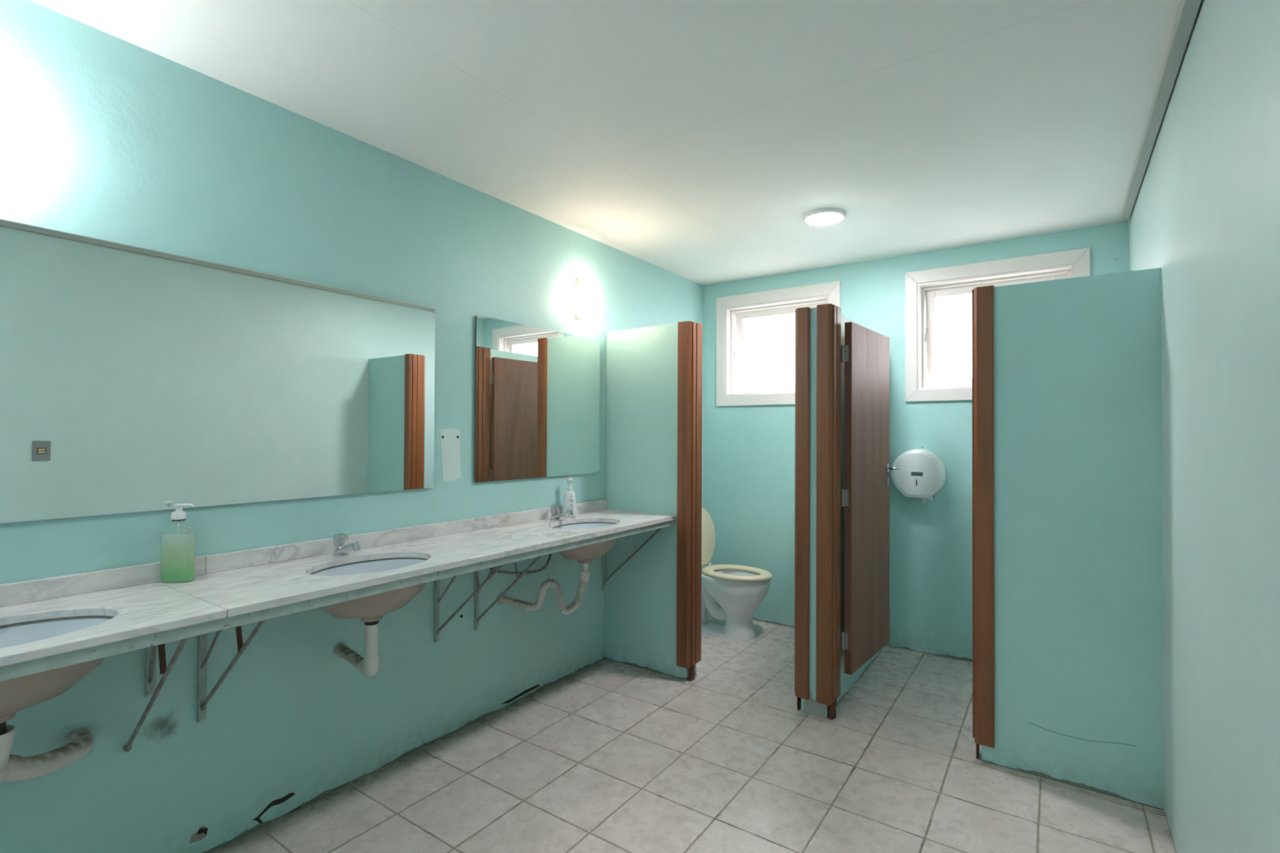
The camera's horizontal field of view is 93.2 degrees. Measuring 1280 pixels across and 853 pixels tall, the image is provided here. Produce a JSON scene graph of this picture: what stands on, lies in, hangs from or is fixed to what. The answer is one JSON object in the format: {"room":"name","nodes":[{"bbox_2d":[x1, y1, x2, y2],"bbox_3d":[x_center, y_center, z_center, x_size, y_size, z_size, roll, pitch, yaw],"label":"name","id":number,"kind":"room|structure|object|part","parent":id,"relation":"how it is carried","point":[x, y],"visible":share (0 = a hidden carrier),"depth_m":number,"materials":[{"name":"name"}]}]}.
{"room":"public restroom","nodes":[
{"label":"public restroom","id":0,"kind":"room"},
{"bbox_2d":[0,0,704,852],"bbox_3d":[-1.109,0.138,2.470,0.152,2.512,5.709,0,-1,35],"label":"wall","id":1,"kind":"structure","parent":0,"point":[104,135],"depth_m":2.11,"materials":[{"name":"green paint"}]},
{"bbox_2d":[0,555,205,607],"bbox_3d":[-1.768,0.431,1.366,0.020,0.056,1.350,0,-1,35],"label":"backsplash","id":2,"kind":"structure","parent":1,"relation":"attached to","point":[55,587],"depth_m":1.67,"materials":[{"name":"white stone"}]},
{"bbox_2d":[123,638,187,751],"bbox_3d":[-1.288,0.719,1.660,0.474,0.457,0.075,0,-1,35],"label":"bracket","id":3,"kind":"object","parent":1,"relation":"attached to","point":[150,688],"visible":0.5,"depth_m":1.71,"materials":[{"name":"metal"}]},
{"bbox_3d":[-1.385,0.632,1.726,0.010,0.269,0.242,1,-1,-43],"label":"short rod","id":4,"kind":"part","parent":3,"relation":"part of","materials":[{"name":"metal"}]},
{"bbox_2d":[0,218,435,523],"bbox_3d":[-1.545,-0.140,1.698,0.014,0.780,2.275,0,-1,35],"label":"wall mirror","id":5,"kind":"object","parent":1,"relation":"attached to","point":[133,379],"visible":1,"depth_m":1.89,"materials":[{"name":"grey mirror"}]},
{"bbox_2d":[196,619,266,723],"bbox_3d":[-1.198,0.712,1.790,0.474,0.440,0.026,0,-1,35],"label":"bracket","id":6,"kind":"object","parent":1,"relation":"attached to","point":[203,655],"visible":0.57,"depth_m":1.91,"materials":[{"name":"metal"}]},
{"bbox_3d":[-1.294,0.634,1.857,0.236,0.269,0.010,0,-1,35],"label":"short rod","id":7,"kind":"part","parent":6,"relation":"part of","materials":[{"name":"metal"}]},
{"bbox_2d":[204,519,464,573],"bbox_3d":[-1.095,0.446,2.340,0.020,0.056,1.016,0,-1,35],"label":"backsplash","id":8,"kind":"structure","parent":1,"relation":"attached to","point":[217,562],"depth_m":2.20,"materials":[{"name":"white stone"}]},
{"bbox_2d":[433,564,502,642],"bbox_3d":[-0.696,0.722,2.517,0.474,0.437,0.026,0,-1,35],"label":"bracket","id":9,"kind":"object","parent":1,"relation":"attached to","point":[437,598],"visible":0.56,"depth_m":2.63,"materials":[{"name":"metal"}]},
{"bbox_2d":[0,520,675,681],"bbox_3d":[-0.795,0.509,1.958,0.035,0.030,3.433,0,-1,35],"label":"countertop edge","id":10,"kind":"object","parent":9,"relation":"attached to","point":[56,661],"visible":0.67,"depth_m":1.61,"materials":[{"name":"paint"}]},
{"bbox_2d":[0,582,226,666],"bbox_3d":[-1.605,0.469,1.178,0.501,0.022,1.227,0,-1,35],"label":"countertop","id":11,"kind":"structure","parent":10,"relation":"on","point":[150,608],"depth_m":1.51,"materials":[{"name":"white stone"}]},
{"bbox_2d":[0,615,113,723],"bbox_3d":[-1.443,0.571,1.352,0.340,0.174,0.468,0,-1,35],"label":"washbasin","id":12,"kind":"object","parent":11,"relation":"in","point":[21,693],"visible":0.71,"depth_m":1.38,"materials":[{"name":"white ceramic"}]},
{"bbox_2d":[0,721,93,782],"bbox_3d":[-1.485,0.776,1.510,0.086,0.228,0.401,1,-1,-17],"label":"drain pipe","id":13,"kind":"object","parent":12,"relation":"attached to","point":[13,767],"visible":1,"depth_m":1.45,"materials":[{"name":"white plastic"}]},
{"bbox_3d":[-1.443,0.557,1.352,0.308,0.145,0.432,0,-1,35],"label":"bowl","id":14,"kind":"part","parent":12,"relation":"part of","materials":[{"name":"white ceramic"}]},
{"bbox_2d":[156,532,542,617],"bbox_3d":[-0.931,0.484,2.155,0.501,0.022,1.144,0,-1,35],"label":"countertop","id":15,"kind":"structure","parent":10,"relation":"on","point":[241,591],"depth_m":1.95,"materials":[{"name":"white stone"}]},
{"bbox_2d":[161,503,195,582],"bbox_3d":[-1.390,0.349,1.822,0.084,0.234,0.044,0,-1,-5],"label":"soap bottle","id":16,"kind":"object","parent":15,"relation":"on","point":[177,549],"visible":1,"depth_m":1.80,"materials":[{"name":"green plastic"}]},
{"bbox_2d":[332,533,360,556],"bbox_3d":[-1.062,0.433,2.199,0.150,0.079,0.054,0,-1,35],"label":"tap","id":17,"kind":"object","parent":15,"relation":"on","point":[340,551],"visible":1,"depth_m":2.20,"materials":[{"name":"silver metal"}]},
{"bbox_3d":[-1.062,0.442,2.199,0.150,0.062,0.054,0,-1,35],"label":"spout","id":18,"kind":"part","parent":17,"relation":"part of","materials":[{"name":"silver metal"}]},
{"bbox_2d":[309,557,427,622],"bbox_3d":[-0.929,0.582,2.097,0.340,0.174,0.468,0,-1,35],"label":"washbasin","id":19,"kind":"object","parent":15,"relation":"in","point":[371,608],"visible":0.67,"depth_m":2.05,"materials":[{"name":"white ceramic"}]},
{"bbox_2d":[333,620,378,677],"bbox_3d":[-1.022,0.775,2.189,0.314,0.209,0.056,0,-1,44],"label":"drain pipe","id":20,"kind":"object","parent":19,"relation":"attached to","point":[367,665],"visible":0.98,"depth_m":2.08,"materials":[{"name":"white plastic"}]},
{"bbox_3d":[-0.929,0.568,2.097,0.308,0.145,0.432,0,-1,35],"label":"bowl","id":21,"kind":"part","parent":19,"relation":"part of","materials":[{"name":"white ceramic"}]},
{"bbox_2d":[465,508,676,548],"bbox_3d":[-0.304,0.498,3.062,0.501,0.022,1.060,0,-1,35],"label":"countertop","id":22,"kind":"structure","parent":10,"relation":"on","point":[541,531],"depth_m":2.92,"materials":[{"name":"white stone"}]},
{"bbox_2d":[549,504,573,519],"bbox_3d":[-0.407,0.448,3.148,0.150,0.079,0.054,0,-1,35],"label":"tap","id":23,"kind":"object","parent":22,"relation":"on","point":[555,516],"visible":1,"depth_m":3.14,"materials":[{"name":"silver metal"}]},
{"bbox_3d":[-0.407,0.456,3.148,0.150,0.062,0.054,0,-1,35],"label":"spout","id":24,"kind":"part","parent":23,"relation":"part of","materials":[{"name":"silver metal"}]},
{"bbox_2d":[561,477,577,516],"bbox_3d":[-0.384,0.384,3.286,0.082,0.208,0.052,0,-1,-7],"label":"pump bottle","id":25,"kind":"object","parent":22,"relation":"on","point":[569,499],"visible":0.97,"depth_m":3.27,"materials":[{"name":"white plastic"}]},
{"bbox_2d":[551,521,618,563],"bbox_3d":[-0.276,0.597,3.043,0.340,0.174,0.468,0,-1,35],"label":"washbasin","id":26,"kind":"object","parent":22,"relation":"in","point":[584,554],"visible":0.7,"depth_m":2.95,"materials":[{"name":"white ceramic"}]},
{"bbox_2d":[499,563,590,615],"bbox_3d":[-0.461,0.804,2.971,0.444,0.242,0.106,0,-1,-13],"label":"drain pipe","id":27,"kind":"object","parent":26,"relation":"attached to","point":[584,574],"visible":1,"depth_m":2.95,"materials":[{"name":"white plastic"}]},
{"bbox_3d":[-0.276,0.583,3.043,0.308,0.145,0.432,0,-1,35],"label":"bowl","id":28,"kind":"part","parent":26,"relation":"part of","materials":[{"name":"white ceramic"}]},
{"bbox_3d":[-0.793,0.645,2.584,0.236,0.269,0.010,0,-1,35],"label":"short rod","id":29,"kind":"part","parent":9,"relation":"part of","materials":[{"name":"metal"}]},
{"bbox_2d":[474,555,542,630],"bbox_3d":[-0.570,0.727,2.699,0.474,0.442,0.026,0,-1,35],"label":"bracket","id":30,"kind":"object","parent":1,"relation":"attached to","point":[477,617],"visible":0.49,"depth_m":2.78,"materials":[{"name":"metal"}]},
{"bbox_3d":[-0.667,0.648,2.766,0.236,0.269,0.010,0,-1,35],"label":"short rod","id":31,"kind":"part","parent":30,"relation":"part of","materials":[{"name":"metal"}]},
{"bbox_2d":[489,553,551,573],"bbox_3d":[-0.585,0.629,3.033,0.036,0.237,0.398,0,-1,42],"label":"supply hose","id":32,"kind":"object","parent":1,"relation":"attached to","point":[550,554],"visible":0.55,"depth_m":3.06,"materials":[{"name":"metal"}]},
{"bbox_2d":[462,499,608,532],"bbox_3d":[-0.503,0.459,3.198,0.020,0.056,1.066,0,-1,35],"label":"backsplash","id":33,"kind":"structure","parent":1,"relation":"attached to","point":[508,518],"depth_m":3.05,"materials":[{"name":"white stone"}]},
{"bbox_2d":[474,315,599,482],"bbox_3d":[-0.507,-0.124,3.201,0.014,0.782,0.924,0,-1,35],"label":"wall mirror","id":34,"kind":"object","parent":1,"relation":"attached to","point":[537,390],"visible":1,"depth_m":3.13,"materials":[{"name":"grey mirror"}]},
{"bbox_2d":[575,278,591,320],"bbox_3d":[-0.307,-0.723,3.431,0.085,0.260,0.090,0,-1,35],"label":"wall sconce","id":35,"kind":"object","parent":1,"relation":"attached to","point":[581,296],"visible":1,"depth_m":3.44,"materials":[{"name":"white metal"}]},
{"bbox_3d":[-0.300,-0.719,3.427,0.011,0.081,0.011,0,-1,35],"label":"bulb","id":36,"kind":"part","parent":35,"relation":"part of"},
{"bbox_2d":[30,0,1182,285],"bbox_3d":[0.009,-1.172,1.718,2.854,0.100,5.709,0,-1,35],"label":"ceiling","id":37,"kind":"structure","parent":0,"point":[695,140],"depth_m":2.08,"materials":[{"name":"paint"}]},
{"bbox_2d":[804,208,845,225],"bbox_3d":[0.961,-1.087,3.151,0.208,0.025,0.208,0,-1,35],"label":"recessed light","id":38,"kind":"object","parent":37,"relation":"in","point":[824,216],"visible":1,"depth_m":3.11,"materials":[{"name":"white plastic"}]},
{"bbox_2d":[806,213,842,225],"bbox_3d":[0.961,-1.078,3.151,0.180,0.006,0.180,0,-1,35],"label":"diffuser","id":39,"kind":"object","parent":38,"relation":"attached to","point":[813,219],"depth_m":3.13,"materials":[{"name":"white plastic"}]},
{"bbox_2d":[604,323,696,679],"bbox_3d":[0.057,0.410,3.530,0.566,1.965,0.115,0,-1,35],"label":"wall","id":40,"kind":"structure","parent":0,"point":[642,420],"depth_m":3.48,"materials":[{"name":"green paint"}]},
{"bbox_2d":[601,527,662,590],"bbox_3d":[-0.027,0.747,3.486,0.474,0.458,0.026,0,-1,35],"label":"bracket","id":41,"kind":"object","parent":40,"relation":"attached to","point":[603,581],"visible":0.5,"depth_m":3.56,"materials":[{"name":"metal"}]},
{"bbox_2d":[676,320,702,681],"bbox_3d":[0.281,0.407,3.372,0.090,1.968,0.148,0,-1,35],"label":"door frame","id":42,"kind":"structure","parent":40,"relation":"attached to","point":[689,482],"depth_m":3.32,"materials":[{"name":"brown wood"}]},
{"bbox_3d":[0.241,0.369,3.323,0.080,1.893,0.021,0,-1,35],"label":"casing","id":43,"kind":"part","parent":42,"relation":"part of","materials":[{"name":"brown wood"}]},
{"bbox_2d":[208,611,1175,852],"bbox_3d":[-0.004,1.420,1.688,2.854,0.100,5.709,0,-1,35],"label":"floor","id":44,"kind":"structure","parent":0,"point":[610,756],"depth_m":2.34,"materials":[{"name":"tile"}]},
{"bbox_2d":[701,507,772,641],"bbox_3d":[0.607,0.984,4.093,0.588,0.834,0.376,0,-1,35],"label":"toilet","id":45,"kind":"object","parent":44,"relation":"on","point":[731,593],"visible":0.85,"depth_m":3.99,"materials":[{"name":"white ceramic"}]},
{"bbox_3d":[0.430,0.764,4.218,0.022,0.395,0.376,-9,-6,34],"label":"lid","id":46,"kind":"part","parent":45,"relation":"part of","materials":[{"name":"beige plastic"}]},
{"bbox_3d":[0.602,1.198,4.093,0.578,0.408,0.360,0,-1,35],"label":"bowl","id":47,"kind":"part","parent":45,"relation":"part of","materials":[{"name":"white ceramic"}]},
{"bbox_2d":[800,307,886,718],"bbox_3d":[1.187,0.414,3.425,0.125,1.965,1.222,0,-1,35],"label":"wall","id":48,"kind":"structure","parent":0,"point":[810,706],"depth_m":2.93,"materials":[{"name":"green paint"}]},
{"bbox_2d":[794,306,809,710],"bbox_3d":[0.821,0.406,3.000,0.078,1.968,0.148,0,-1,35],"label":"door frame","id":49,"kind":"structure","parent":48,"relation":"attached to","point":[802,605],"depth_m":2.93,"materials":[{"name":"brown wood"}]},
{"bbox_2d":[816,303,840,719],"bbox_3d":[0.918,0.403,2.933,0.082,1.972,0.148,0,-1,35],"label":"door frame","id":50,"kind":"structure","parent":48,"relation":"attached to","point":[828,315],"depth_m":2.88,"materials":[{"name":"brown wood"}]},
{"bbox_3d":[0.878,0.365,2.884,0.071,1.897,0.021,0,-1,35],"label":"casing","id":51,"kind":"part","parent":50,"relation":"part of","materials":[{"name":"brown wood"}]},
{"bbox_2d":[840,321,899,675],"bbox_3d":[1.198,0.350,3.176,0.178,1.712,0.616,0,-1,39],"label":"door","id":52,"kind":"structure","parent":48,"relation":"in","point":[865,353],"depth_m":3.09,"materials":[{"name":"brown wood"}]},
{"bbox_3d":[1.379,0.309,3.369,0.006,0.042,0.042,0,-1,39],"label":"keyhole plate","id":53,"kind":"part","parent":52,"relation":"part of","materials":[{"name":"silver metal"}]},
{"bbox_3d":[1.383,0.230,3.322,0.072,0.048,0.119,0,-1,39],"label":"lever handle","id":54,"kind":"part","parent":52,"relation":"part of","materials":[{"name":"silver metal"}]},
{"bbox_2d":[702,221,1128,662],"bbox_3d":[1.576,0.159,3.982,2.854,2.492,0.130,0,-1,35],"label":"wall","id":55,"kind":"structure","parent":0,"point":[749,451],"depth_m":3.87,"materials":[{"name":"green paint"}]},
{"bbox_2d":[715,280,840,406],"bbox_3d":[1.043,-0.564,4.442,0.928,0.823,0.298,0,-1,35],"label":"window","id":56,"kind":"structure","parent":55,"relation":"in","point":[785,300],"depth_m":4.51,"materials":[{"name":"white paint"}]},
{"bbox_3d":[1.002,-0.565,4.383,0.787,0.661,0.140,0,-1,35],"label":"frame","id":57,"kind":"part","parent":56,"relation":"part of","materials":[{"name":"white paint"}]},
{"bbox_3d":[1.074,-0.570,4.487,0.731,0.613,0.188,0,-1,35],"label":"sash","id":58,"kind":"part","parent":56,"relation":"part of","materials":[{"name":"white paint"}]},
{"bbox_2d":[891,448,946,499],"bbox_3d":[1.716,0.291,3.734,0.304,0.307,0.114,0,-1,35],"label":"dispenser","id":59,"kind":"object","parent":55,"relation":"attached to","point":[922,473],"visible":0.97,"depth_m":3.68,"materials":[{"name":"white plastic"}]},
{"bbox_2d":[905,247,1089,401],"bbox_3d":[2.118,-0.565,3.638,0.940,0.818,0.197,0,-1,35],"label":"window","id":60,"kind":"structure","parent":55,"relation":"in","point":[929,284],"depth_m":3.74,"materials":[{"name":"white paint"}]},
{"bbox_3d":[1.827,-0.596,3.864,0.008,0.124,0.058,0,-1,35],"label":"stay arm","id":61,"kind":"part","parent":60,"relation":"part of","materials":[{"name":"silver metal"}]},
{"bbox_3d":[2.106,-0.565,3.621,0.800,0.664,0.140,0,-1,35],"label":"frame","id":62,"kind":"part","parent":60,"relation":"part of","materials":[{"name":"white paint"}]},
{"bbox_3d":[2.149,-0.561,3.683,0.744,0.631,0.088,0,-1,35],"label":"sash","id":63,"kind":"part","parent":60,"relation":"part of","materials":[{"name":"white paint"}]},
{"bbox_2d":[982,267,1164,810],"bbox_3d":[1.690,0.405,2.403,0.574,1.965,0.116,0,-1,35],"label":"wall","id":64,"kind":"structure","parent":0,"point":[1078,602],"depth_m":2.33,"materials":[{"name":"green paint"}]},
{"bbox_2d":[972,285,994,759],"bbox_3d":[1.457,0.404,2.561,0.082,1.968,0.148,0,-1,35],"label":"door frame","id":65,"kind":"structure","parent":64,"relation":"attached to","point":[983,363],"depth_m":2.50,"materials":[{"name":"brown wood"}]},
{"bbox_2d":[1128,0,1279,852],"bbox_3d":[1.116,0.121,0.935,0.150,2.492,5.709,0,-1,35],"label":"wall","id":66,"kind":"structure","parent":0,"point":[1206,211],"depth_m":1.41,"materials":[{"name":"green paint"}]},
{"bbox_2d":[1120,0,1201,221],"bbox_3d":[1.007,-1.113,0.956,0.037,0.025,5.290,0,-1,35],"label":"trim","id":67,"kind":"structure","parent":66,"relation":"attached to","point":[1188,9],"depth_m":1.96,"materials":[{"name":"grey"}]}
]}

